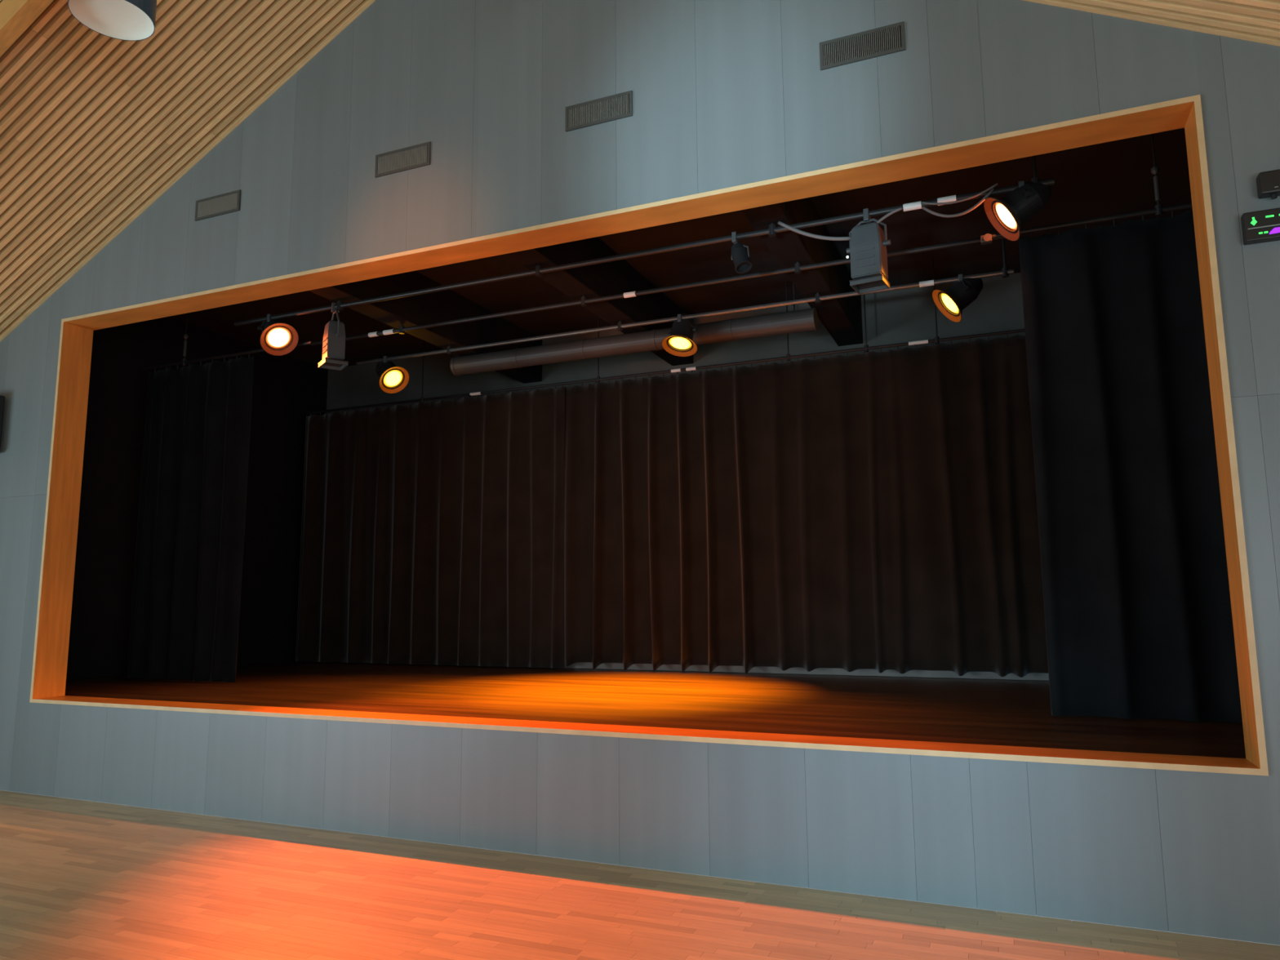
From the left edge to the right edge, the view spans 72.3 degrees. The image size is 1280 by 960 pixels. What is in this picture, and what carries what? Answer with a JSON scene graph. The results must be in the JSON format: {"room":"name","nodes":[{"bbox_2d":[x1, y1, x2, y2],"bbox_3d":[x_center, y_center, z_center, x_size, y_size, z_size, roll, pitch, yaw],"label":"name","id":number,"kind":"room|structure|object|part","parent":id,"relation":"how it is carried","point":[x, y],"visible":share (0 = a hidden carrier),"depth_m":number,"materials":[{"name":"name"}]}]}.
{"room":"event venue","nodes":[
{"label":"event venue","id":0,"kind":"room"},
{"bbox_2d":[66,316,328,679],"bbox_3d":[-5.837,0.236,11.137,0.200,4.510,5.150,-4,-8,23],"label":"wall","id":1,"kind":"structure","parent":0,"point":[286,388],"depth_m":10.84,"materials":[{"name":"black paint"}]},
{"bbox_2d":[0,0,1279,945],"bbox_3d":[-1.104,-0.976,6.301,14.000,6.840,0.250,-4,-8,23],"label":"wall","id":2,"kind":"structure","parent":0,"point":[726,93],"depth_m":5.60,"materials":[{"name":"paint"}]},
{"bbox_2d":[0,395,4,445],"bbox_3d":[-6.104,-0.515,8.140,0.340,0.540,0.206,-4,-8,23],"label":"wall speaker","id":3,"kind":"object","parent":2,"relation":"attached to","point":[2,397],"visible":1,"depth_m":8.13,"materials":[{"name":"black plastic"}]},
{"bbox_3d":[-6.246,-0.591,8.333,0.575,1.574,0.016,-4,-8,23],"label":"panel","id":4,"kind":"part","parent":2,"relation":"part of","materials":[{"name":"paint"}]},
{"bbox_3d":[-5.699,1.426,7.832,0.575,2.564,0.016,-4,-8,23],"label":"panel","id":5,"kind":"part","parent":2,"relation":"part of","materials":[{"name":"paint"}]},
{"bbox_3d":[-5.717,-0.773,8.130,0.575,1.871,0.016,-4,-8,23],"label":"panel","id":6,"kind":"part","parent":2,"relation":"part of","materials":[{"name":"paint"}]},
{"bbox_3d":[-5.348,1.403,7.684,0.186,2.564,0.016,-4,-8,23],"label":"panel","id":7,"kind":"part","parent":2,"relation":"part of","materials":[{"name":"paint"}]},
{"bbox_3d":[-5.076,2.283,7.451,0.389,0.754,0.016,-4,-8,23],"label":"panel","id":8,"kind":"part","parent":2,"relation":"part of","materials":[{"name":"paint"}]},
{"bbox_3d":[-5.366,-0.844,7.988,0.186,1.968,0.016,-4,-8,23],"label":"panel","id":9,"kind":"part","parent":2,"relation":"part of","materials":[{"name":"paint"}]},
{"bbox_3d":[-5.109,-1.758,7.998,0.389,0.559,0.016,-4,-8,23],"label":"panel","id":10,"kind":"part","parent":2,"relation":"part of","materials":[{"name":"paint"}]},
{"bbox_3d":[-4.631,2.254,7.264,0.575,0.754,0.016,-4,-8,23],"label":"panel","id":11,"kind":"part","parent":2,"relation":"part of","materials":[{"name":"paint"}]},
{"bbox_3d":[-4.665,-1.934,7.830,0.575,0.857,0.016,-4,-8,23],"label":"panel","id":12,"kind":"part","parent":2,"relation":"part of","materials":[{"name":"paint"}]},
{"bbox_3d":[-4.101,2.220,7.040,0.575,0.754,0.016,-4,-8,23],"label":"panel","id":13,"kind":"part","parent":2,"relation":"part of","materials":[{"name":"paint"}]},
{"bbox_3d":[-4.136,-2.116,7.627,0.575,1.154,0.016,-4,-8,23],"label":"panel","id":14,"kind":"part","parent":2,"relation":"part of","materials":[{"name":"paint"}]},
{"bbox_3d":[-3.571,2.185,6.817,0.575,0.754,0.016,-4,-8,23],"label":"panel","id":15,"kind":"part","parent":2,"relation":"part of","materials":[{"name":"paint"}]},
{"bbox_3d":[-3.607,-2.298,7.423,0.575,1.452,0.016,-4,-8,23],"label":"panel","id":16,"kind":"part","parent":2,"relation":"part of","materials":[{"name":"paint"}]},
{"bbox_2d":[195,189,240,221],"bbox_3d":[-3.564,-2.315,7.391,0.506,0.180,0.012,-4,-8,23],"label":"air vent","id":17,"kind":"object","parent":2,"relation":"in","point":[228,202],"visible":1,"depth_m":7.39,"materials":[{"name":"black plastic"}]},
{"bbox_3d":[-3.040,2.151,6.593,0.575,0.754,0.016,-4,-8,23],"label":"panel","id":18,"kind":"part","parent":2,"relation":"part of","materials":[{"name":"paint"}]},
{"bbox_3d":[-3.078,-2.480,7.220,0.575,1.749,0.016,-4,-8,23],"label":"panel","id":19,"kind":"part","parent":2,"relation":"part of","materials":[{"name":"paint"}]},
{"bbox_3d":[-2.510,2.116,6.370,0.575,0.754,0.016,-4,-8,23],"label":"panel","id":20,"kind":"part","parent":2,"relation":"part of","materials":[{"name":"paint"}]},
{"bbox_3d":[-2.549,-2.662,7.016,0.575,2.047,0.016,-4,-8,23],"label":"panel","id":21,"kind":"part","parent":2,"relation":"part of","materials":[{"name":"paint"}]},
{"bbox_3d":[-1.980,2.082,6.146,0.575,0.754,0.016,-4,-8,23],"label":"panel","id":22,"kind":"part","parent":2,"relation":"part of","materials":[{"name":"paint"}]},
{"bbox_3d":[-2.019,-2.844,6.812,0.575,2.344,0.016,-4,-8,23],"label":"panel","id":23,"kind":"part","parent":2,"relation":"part of","materials":[{"name":"paint"}]},
{"bbox_2d":[374,141,431,177],"bbox_3d":[-1.802,-2.430,6.649,0.506,0.180,0.012,-4,-8,23],"label":"air vent","id":24,"kind":"object","parent":2,"relation":"in","point":[416,156],"visible":1,"depth_m":6.65,"materials":[{"name":"black plastic"}]},
{"bbox_3d":[-1.449,2.047,5.923,0.575,0.754,0.016,-4,-8,23],"label":"panel","id":25,"kind":"part","parent":2,"relation":"part of","materials":[{"name":"paint"}]},
{"bbox_3d":[-1.490,-3.026,6.609,0.575,2.642,0.016,-4,-8,23],"label":"panel","id":26,"kind":"part","parent":2,"relation":"part of","materials":[{"name":"paint"}]},
{"bbox_3d":[-1.164,2.028,5.803,0.043,0.754,0.016,-4,-8,23],"label":"panel","id":27,"kind":"part","parent":2,"relation":"part of","materials":[{"name":"paint"}]},
{"bbox_3d":[-1.205,-3.055,6.490,0.043,2.664,0.016,-4,-8,23],"label":"panel","id":28,"kind":"part","parent":2,"relation":"part of","materials":[{"name":"paint"}]},
{"bbox_3d":[-0.899,2.011,5.691,0.532,0.754,0.016,-4,-8,23],"label":"panel","id":29,"kind":"part","parent":2,"relation":"part of","materials":[{"name":"paint"}]},
{"bbox_3d":[-0.941,-3.073,6.379,0.532,2.664,0.016,-4,-8,23],"label":"panel","id":30,"kind":"part","parent":2,"relation":"part of","materials":[{"name":"paint"}]},
{"bbox_3d":[-0.389,1.978,5.476,0.575,0.754,0.016,-4,-8,23],"label":"panel","id":31,"kind":"part","parent":2,"relation":"part of","materials":[{"name":"paint"}]},
{"bbox_3d":[-0.429,-2.970,6.145,0.575,2.389,0.016,-4,-8,23],"label":"panel","id":32,"kind":"part","parent":2,"relation":"part of","materials":[{"name":"paint"}]},
{"bbox_2d":[565,90,632,132],"bbox_3d":[-0.285,-2.528,6.010,0.506,0.180,0.012,-4,-8,23],"label":"air vent","id":33,"kind":"object","parent":2,"relation":"in","point":[617,106],"visible":1,"depth_m":6.01,"materials":[{"name":"black plastic"}]},
{"bbox_2d":[29,94,1268,775],"bbox_3d":[-1.120,-0.026,6.188,8.923,3.421,0.285,-4,-8,23],"label":"frame","id":34,"kind":"object","parent":2,"relation":"attached to","point":[48,682],"visible":1,"depth_m":5.52,"materials":[{"name":"brown wood"}]},
{"bbox_3d":[0.103,-2.857,5.902,0.575,2.092,0.016,-4,-8,23],"label":"panel","id":35,"kind":"part","parent":2,"relation":"part of","materials":[{"name":"paint"}]},
{"bbox_3d":[0.142,1.944,5.253,0.575,0.754,0.016,-4,-8,23],"label":"panel","id":36,"kind":"part","parent":2,"relation":"part of","materials":[{"name":"paint"}]},
{"bbox_3d":[0.634,-2.744,5.658,0.575,1.794,0.016,-4,-8,23],"label":"panel","id":37,"kind":"part","parent":2,"relation":"part of","materials":[{"name":"paint"}]},
{"bbox_3d":[0.672,1.909,5.029,0.575,0.754,0.016,-4,-8,23],"label":"panel","id":38,"kind":"part","parent":2,"relation":"part of","materials":[{"name":"paint"}]},
{"bbox_3d":[1.166,-2.631,5.415,0.575,1.497,0.016,-4,-8,23],"label":"panel","id":39,"kind":"part","parent":2,"relation":"part of","materials":[{"name":"paint"}]},
{"bbox_3d":[1.202,1.875,4.806,0.575,0.754,0.016,-4,-8,23],"label":"panel","id":40,"kind":"part","parent":2,"relation":"part of","materials":[{"name":"paint"}]},
{"bbox_2d":[819,21,905,71],"bbox_3d":[1.346,-2.635,5.322,0.506,0.180,0.012,-4,-8,23],"label":"air vent","id":41,"kind":"object","parent":2,"relation":"in","point":[891,38],"visible":1,"depth_m":5.32,"materials":[{"name":"black plastic"}]},
{"bbox_3d":[1.569,-2.510,5.225,0.297,1.199,0.016,-4,-8,23],"label":"panel","id":42,"kind":"part","parent":2,"relation":"part of","materials":[{"name":"paint"}]},
{"bbox_3d":[1.604,1.848,4.636,0.297,0.754,0.016,-4,-8,23],"label":"panel","id":43,"kind":"part","parent":2,"relation":"part of","materials":[{"name":"paint"}]},
{"bbox_3d":[1.835,-2.451,5.103,0.277,1.045,0.016,-4,-8,23],"label":"panel","id":44,"kind":"part","parent":2,"relation":"part of","materials":[{"name":"paint"}]},
{"bbox_3d":[1.869,1.831,4.524,0.277,0.754,0.016,-4,-8,23],"label":"panel","id":45,"kind":"part","parent":2,"relation":"part of","materials":[{"name":"paint"}]},
{"bbox_3d":[2.229,-2.405,4.928,0.575,0.902,0.016,-4,-8,23],"label":"panel","id":46,"kind":"part","parent":2,"relation":"part of","materials":[{"name":"paint"}]},
{"bbox_3d":[2.263,1.805,4.359,0.575,0.754,0.016,-4,-8,23],"label":"panel","id":47,"kind":"part","parent":2,"relation":"part of","materials":[{"name":"paint"}]},
{"bbox_3d":[2.708,-2.289,4.707,0.462,0.604,0.016,-4,-8,23],"label":"panel","id":48,"kind":"part","parent":2,"relation":"part of","materials":[{"name":"paint"}]},
{"bbox_3d":[2.741,1.774,4.157,0.462,0.754,0.016,-4,-8,23],"label":"panel","id":49,"kind":"part","parent":2,"relation":"part of","materials":[{"name":"paint"}]},
{"bbox_3d":[2.980,-1.391,4.471,0.114,1.975,0.016,-4,-8,23],"label":"panel","id":50,"kind":"part","parent":2,"relation":"part of","materials":[{"name":"paint"}]},
{"bbox_3d":[3.298,-1.382,4.333,0.575,1.916,0.016,-4,-8,23],"label":"panel","id":51,"kind":"part","parent":2,"relation":"part of","materials":[{"name":"paint"}]},
{"bbox_3d":[2.998,0.860,4.167,0.114,2.564,0.016,-4,-8,23],"label":"panel","id":52,"kind":"part","parent":2,"relation":"part of","materials":[{"name":"paint"}]},
{"bbox_2d":[1240,207,1279,244],"bbox_3d":[3.213,-1.270,4.312,0.410,0.150,0.063,-4,-8,23],"label":"wall display","id":53,"kind":"object","parent":2,"relation":"attached to","point":[1259,226],"visible":1,"depth_m":4.34,"materials":[{"name":"black plastic"}]},
{"bbox_2d":[1269,226,1279,234],"bbox_3d":[3.131,-1.227,4.309,0.062,0.029,0.004,-4,-8,23],"label":"light","id":54,"kind":"object","parent":53,"relation":"attached to","point":[1273,230],"depth_m":4.31,"materials":[{"name":"purple plastic"}]},
{"bbox_2d":[1256,168,1279,199],"bbox_3d":[3.214,-1.471,4.333,0.260,0.135,0.072,-4,-8,23],"label":"wall sensor","id":55,"kind":"object","parent":2,"relation":"attached to","point":[1268,183],"visible":1,"depth_m":4.34,"materials":[{"name":"black plastic"}]},
{"bbox_3d":[3.316,0.839,4.033,0.575,2.564,0.016,-4,-8,23],"label":"panel","id":56,"kind":"part","parent":2,"relation":"part of","materials":[{"name":"paint"}]},
{"bbox_2d":[0,790,1279,959],"bbox_3d":[-3.803,1.627,-0.694,15.340,0.150,13.999,-4,-8,23],"label":"floor","id":57,"kind":"structure","parent":0,"point":[80,879],"depth_m":4.58,"materials":[{"name":"brown wood"}]},
{"bbox_2d":[0,0,1279,342],"bbox_3d":[-3.870,-3.512,0.149,14.015,3.786,14.250,-4,-8,23],"label":"ceiling","id":58,"kind":"structure","parent":0,"point":[95,127],"depth_m":6.88,"materials":[{"name":"brown wood"}]},
{"bbox_2d":[0,0,53,57],"bbox_3d":[-5.089,-2.494,6.134,6.980,3.822,0.105,-4,-8,23],"label":"rafter","id":59,"kind":"object","parent":58,"relation":"attached to","point":[16,16],"visible":1,"depth_m":5.76,"materials":[{"name":"brown wood"}]},
{"bbox_2d":[67,0,156,40],"bbox_3d":[-3.098,-3.313,5.215,0.439,1.213,0.439,-4,-8,23],"label":"pendant lamp","id":60,"kind":"object","parent":58,"relation":"hanging from","point":[122,20],"visible":1,"depth_m":5.19,"materials":[{"name":"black metal"}]},
{"bbox_2d":[65,659,1245,758],"bbox_3d":[0.027,2.033,8.391,12.500,0.120,5.128,-4,-8,23],"label":"floor","id":61,"kind":"structure","parent":0,"point":[990,712],"depth_m":7.23,"materials":[{"name":"brown wood"}]},
{"bbox_2d":[564,662,1048,680],"bbox_3d":[2.193,0.371,9.532,7.001,3.436,0.030,-4,-8,23],"label":"wall","id":62,"kind":"structure","parent":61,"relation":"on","point":[766,669],"depth_m":9.38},
{"bbox_2d":[326,272,1025,413],"bbox_3d":[0.975,0.094,10.941,12.500,4.390,0.200,-4,-8,23],"label":"wall","id":63,"kind":"structure","parent":0,"point":[904,315],"depth_m":10.94,"materials":[{"name":"grey paint"}]},
{"bbox_2d":[169,128,1192,366],"bbox_3d":[-0.014,-2.453,8.987,12.900,0.150,5.150,-4,-8,23],"label":"ceiling","id":64,"kind":"structure","parent":0,"point":[1115,177],"depth_m":9.02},
{"bbox_2d":[142,312,312,370],"bbox_3d":[-4.575,-1.781,9.670,2.500,0.926,0.051,-4,-8,23],"label":"track","id":65,"kind":"object","parent":64,"relation":"hanging from","point":[184,362],"visible":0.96,"depth_m":9.78,"materials":[{"name":"grey metal"}]},
{"bbox_2d":[127,353,253,682],"bbox_3d":[-4.898,0.397,9.482,1.592,3.469,0.103,-4,-8,23],"label":"curtain","id":66,"kind":"object","parent":65,"relation":"hanging from","point":[188,571],"visible":1,"depth_m":9.47,"materials":[{"name":"black fabric"}]},
{"bbox_2d":[309,271,542,383],"bbox_3d":[-2.443,-1.936,9.865,0.290,0.600,4.930,-4,-8,23],"label":"ceiling beam","id":67,"kind":"structure","parent":64,"relation":"attached to","point":[447,304],"depth_m":9.87,"materials":[{"name":"brown wood"}]},
{"bbox_2d":[505,236,693,365],"bbox_3d":[-0.419,-2.068,9.012,0.290,0.600,4.930,-4,-8,23],"label":"ceiling beam","id":68,"kind":"structure","parent":64,"relation":"attached to","point":[617,277],"depth_m":8.89,"materials":[{"name":"brown wood"}]},
{"bbox_2d":[311,237,1006,346],"bbox_3d":[-0.348,-1.779,8.543,7.350,0.100,0.055,-4,-8,23],"label":"bar","id":69,"kind":"object","parent":68,"relation":"attached to","point":[797,268],"visible":0.94,"depth_m":8.28,"materials":[{"name":"grey metal"}]},
{"bbox_2d":[449,282,817,375],"bbox_3d":[-0.225,-1.826,9.911,4.420,0.841,0.232,-4,-8,23],"label":"air duct","id":70,"kind":"object","parent":64,"relation":"hanging from","point":[803,320],"visible":0.96,"depth_m":9.74,"materials":[{"name":"grey metal"}]},
{"bbox_2d":[233,155,1054,326],"bbox_3d":[-0.667,-2.184,7.758,7.820,0.702,0.059,-4,-8,23],"label":"bar","id":71,"kind":"object","parent":64,"relation":"hanging from","point":[772,229],"visible":0.91,"depth_m":7.35,"materials":[{"name":"grey metal"}]},
{"bbox_2d":[257,313,298,355],"bbox_3d":[-3.762,-1.508,9.031,0.440,0.437,0.397,-4,-8,23],"label":"lamp","id":72,"kind":"object","parent":71,"relation":"hanging from","point":[277,338],"visible":0.99,"depth_m":9.00,"materials":[{"name":"black metal"}]},
{"bbox_3d":[-3.894,-1.555,8.982,0.040,0.039,0.040,7,-11,-43],"label":"knob","id":73,"kind":"part","parent":72,"relation":"part of","materials":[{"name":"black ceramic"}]},
{"bbox_2d":[318,302,348,370],"bbox_3d":[-3.026,-1.438,8.674,0.226,0.644,0.330,5,-9,-35],"label":"stage light","id":74,"kind":"object","parent":71,"relation":"hanging from","point":[334,335],"visible":0.99,"depth_m":8.59,"materials":[{"name":"black metal"}]},
{"bbox_3d":[-3.024,-1.155,8.636,0.226,0.012,0.250,5,-9,-35],"label":"gel frame","id":75,"kind":"part","parent":74,"relation":"part of","materials":[{"name":"black metal"}]},
{"bbox_3d":[-2.949,-1.422,8.560,0.040,0.040,0.060,5,-9,-35],"label":"knob","id":76,"kind":"part","parent":74,"relation":"part of","materials":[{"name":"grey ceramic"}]},
{"bbox_2d":[731,231,751,273],"bbox_3d":[0.807,-1.838,7.036,0.139,0.353,0.197,5,-9,-34],"label":"lamp","id":77,"kind":"object","parent":71,"relation":"hanging from","point":[740,256],"visible":1,"depth_m":7.02,"materials":[{"name":"black metal"}]},
{"bbox_2d":[777,221,851,240],"bbox_3d":[1.361,-1.950,6.844,0.570,0.247,0.030,-3,-8,21],"label":"power cable","id":78,"kind":"object","parent":71,"relation":"hanging from","point":[781,224],"visible":0.95,"depth_m":6.83,"materials":[{"name":"grey rubber"}]},
{"bbox_2d":[846,208,890,293],"bbox_3d":[1.738,-1.763,6.668,0.331,0.614,0.226,-5,-9,30],"label":"stage light","id":79,"kind":"object","parent":71,"relation":"hanging from","point":[868,252],"visible":1,"depth_m":6.59,"materials":[{"name":"black metal"}]},
{"bbox_3d":[1.741,-1.495,6.632,0.250,0.012,0.226,-5,-9,30],"label":"gel frame","id":80,"kind":"part","parent":79,"relation":"part of","materials":[{"name":"black metal"}]},
{"bbox_3d":[1.855,-1.786,6.603,0.060,0.040,0.040,-5,-9,30],"label":"knob","id":81,"kind":"part","parent":79,"relation":"part of","materials":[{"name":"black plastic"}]},
{"bbox_2d":[875,207,902,223],"bbox_3d":[1.852,-1.970,6.614,0.249,0.144,0.022,-4,-8,23],"label":"power cable","id":82,"kind":"object","parent":71,"relation":"attached to","point":[885,216],"visible":0.88,"depth_m":6.60,"materials":[{"name":"grey rubber"}]},
{"bbox_2d":[921,187,994,217],"bbox_3d":[2.328,-2.013,6.415,0.505,0.174,0.022,-4,-8,23],"label":"power cable","id":83,"kind":"object","parent":71,"relation":"hanging from","point":[991,190],"visible":1,"depth_m":6.39,"materials":[{"name":"grey rubber"}]},
{"bbox_2d":[921,182,997,204],"bbox_3d":[2.325,-2.067,6.377,0.526,0.097,0.016,-4,-8,23],"label":"power cable","id":84,"kind":"object","parent":71,"relation":"hanging from","point":[996,184],"visible":1,"depth_m":6.36,"materials":[{"name":"grey rubber"}]},
{"bbox_2d":[983,179,1051,240],"bbox_3d":[2.718,-1.945,6.295,0.451,0.425,0.385,-4,-8,23],"label":"lamp","id":85,"kind":"object","parent":71,"relation":"hanging from","point":[1007,214],"visible":0.99,"depth_m":6.23,"materials":[{"name":"black metal"}]},
{"bbox_3d":[2.724,-2.008,6.163,0.040,0.039,0.040,-2,-8,12],"label":"knob","id":86,"kind":"part","parent":85,"relation":"part of","materials":[{"name":"black plastic"}]},
{"bbox_2d":[306,259,1024,414],"bbox_3d":[0.332,-1.714,10.468,11.100,0.924,0.044,-4,-8,23],"label":"track","id":87,"kind":"object","parent":64,"relation":"hanging from","point":[936,340],"visible":0.74,"depth_m":10.14,"materials":[{"name":"grey metal"}]},
{"bbox_2d":[295,385,564,668],"bbox_3d":[-2.857,0.648,11.460,4.181,3.469,0.103,-4,-8,23],"label":"curtain","id":88,"kind":"object","parent":87,"relation":"hanging from","point":[433,533],"visible":1,"depth_m":11.39,"materials":[{"name":"brown fabric"}]},
{"bbox_2d":[564,333,1048,677],"bbox_3d":[2.231,0.317,9.320,6.960,3.468,0.156,-4,-8,23],"label":"curtain","id":89,"kind":"object","parent":87,"relation":"hanging from","point":[877,511],"visible":0.79,"depth_m":9.52,"materials":[{"name":"brown fabric"}]},
{"bbox_2d":[356,239,1013,364],"bbox_3d":[-0.055,-1.968,9.396,7.450,0.700,0.055,-4,-8,23],"label":"bar","id":90,"kind":"object","parent":64,"relation":"hanging from","point":[1005,272],"visible":0.94,"depth_m":9.00,"materials":[{"name":"metal"}]},
{"bbox_2d":[374,355,408,393],"bbox_3d":[-3.034,-1.276,10.604,0.442,0.448,0.395,-4,-8,23],"label":"lamp","id":91,"kind":"object","parent":90,"relation":"hanging from","point":[393,379],"visible":1,"depth_m":10.57,"materials":[{"name":"black metal"}]},
{"bbox_2d":[662,313,697,356],"bbox_3d":[0.416,-1.543,9.150,0.377,0.445,0.379,-4,-8,23],"label":"lamp","id":92,"kind":"object","parent":90,"relation":"hanging from","point":[679,341],"visible":0.98,"depth_m":9.12,"materials":[{"name":"black metal"}]},
{"bbox_2d":[932,274,982,322],"bbox_3d":[2.935,-1.682,8.090,0.447,0.431,0.394,-4,-8,23],"label":"lamp","id":93,"kind":"object","parent":90,"relation":"hanging from","point":[951,302],"visible":0.98,"depth_m":8.03,"materials":[{"name":"black metal"}]},
{"bbox_3d":[2.964,-1.743,7.960,0.040,0.039,0.040,-1,-8,6],"label":"knob","id":94,"kind":"part","parent":93,"relation":"part of","materials":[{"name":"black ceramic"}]},
{"bbox_2d":[741,197,862,346],"bbox_3d":[1.531,-2.195,8.190,0.290,0.600,4.930,-4,-8,23],"label":"ceiling beam","id":95,"kind":"structure","parent":64,"relation":"attached to","point":[842,317],"depth_m":8.23,"materials":[{"name":"brown wood"}]},
{"bbox_2d":[991,133,1192,239],"bbox_3d":[3.497,-2.306,6.269,1.950,0.926,0.051,-4,-8,23],"label":"track","id":96,"kind":"object","parent":64,"relation":"hanging from","point":[1158,211],"visible":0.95,"depth_m":6.21,"materials":[{"name":"grey metal"}]},
{"bbox_2d":[980,233,992,244],"bbox_3d":[2.600,-1.807,6.579,0.080,0.062,0.078,-4,-8,23],"label":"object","id":97,"kind":"object","parent":96,"relation":"attached to","point":[987,238],"visible":1,"depth_m":6.55,"materials":[{"name":"plastic"}]},
{"bbox_2d":[1018,210,1242,723],"bbox_3d":[3.538,-0.150,5.942,1.580,3.469,0.084,-4,-8,23],"label":"curtain","id":98,"kind":"object","parent":96,"relation":"hanging from","point":[1137,602],"visible":0.76,"depth_m":6.03,"materials":[{"name":"black fabric"}]}
]}

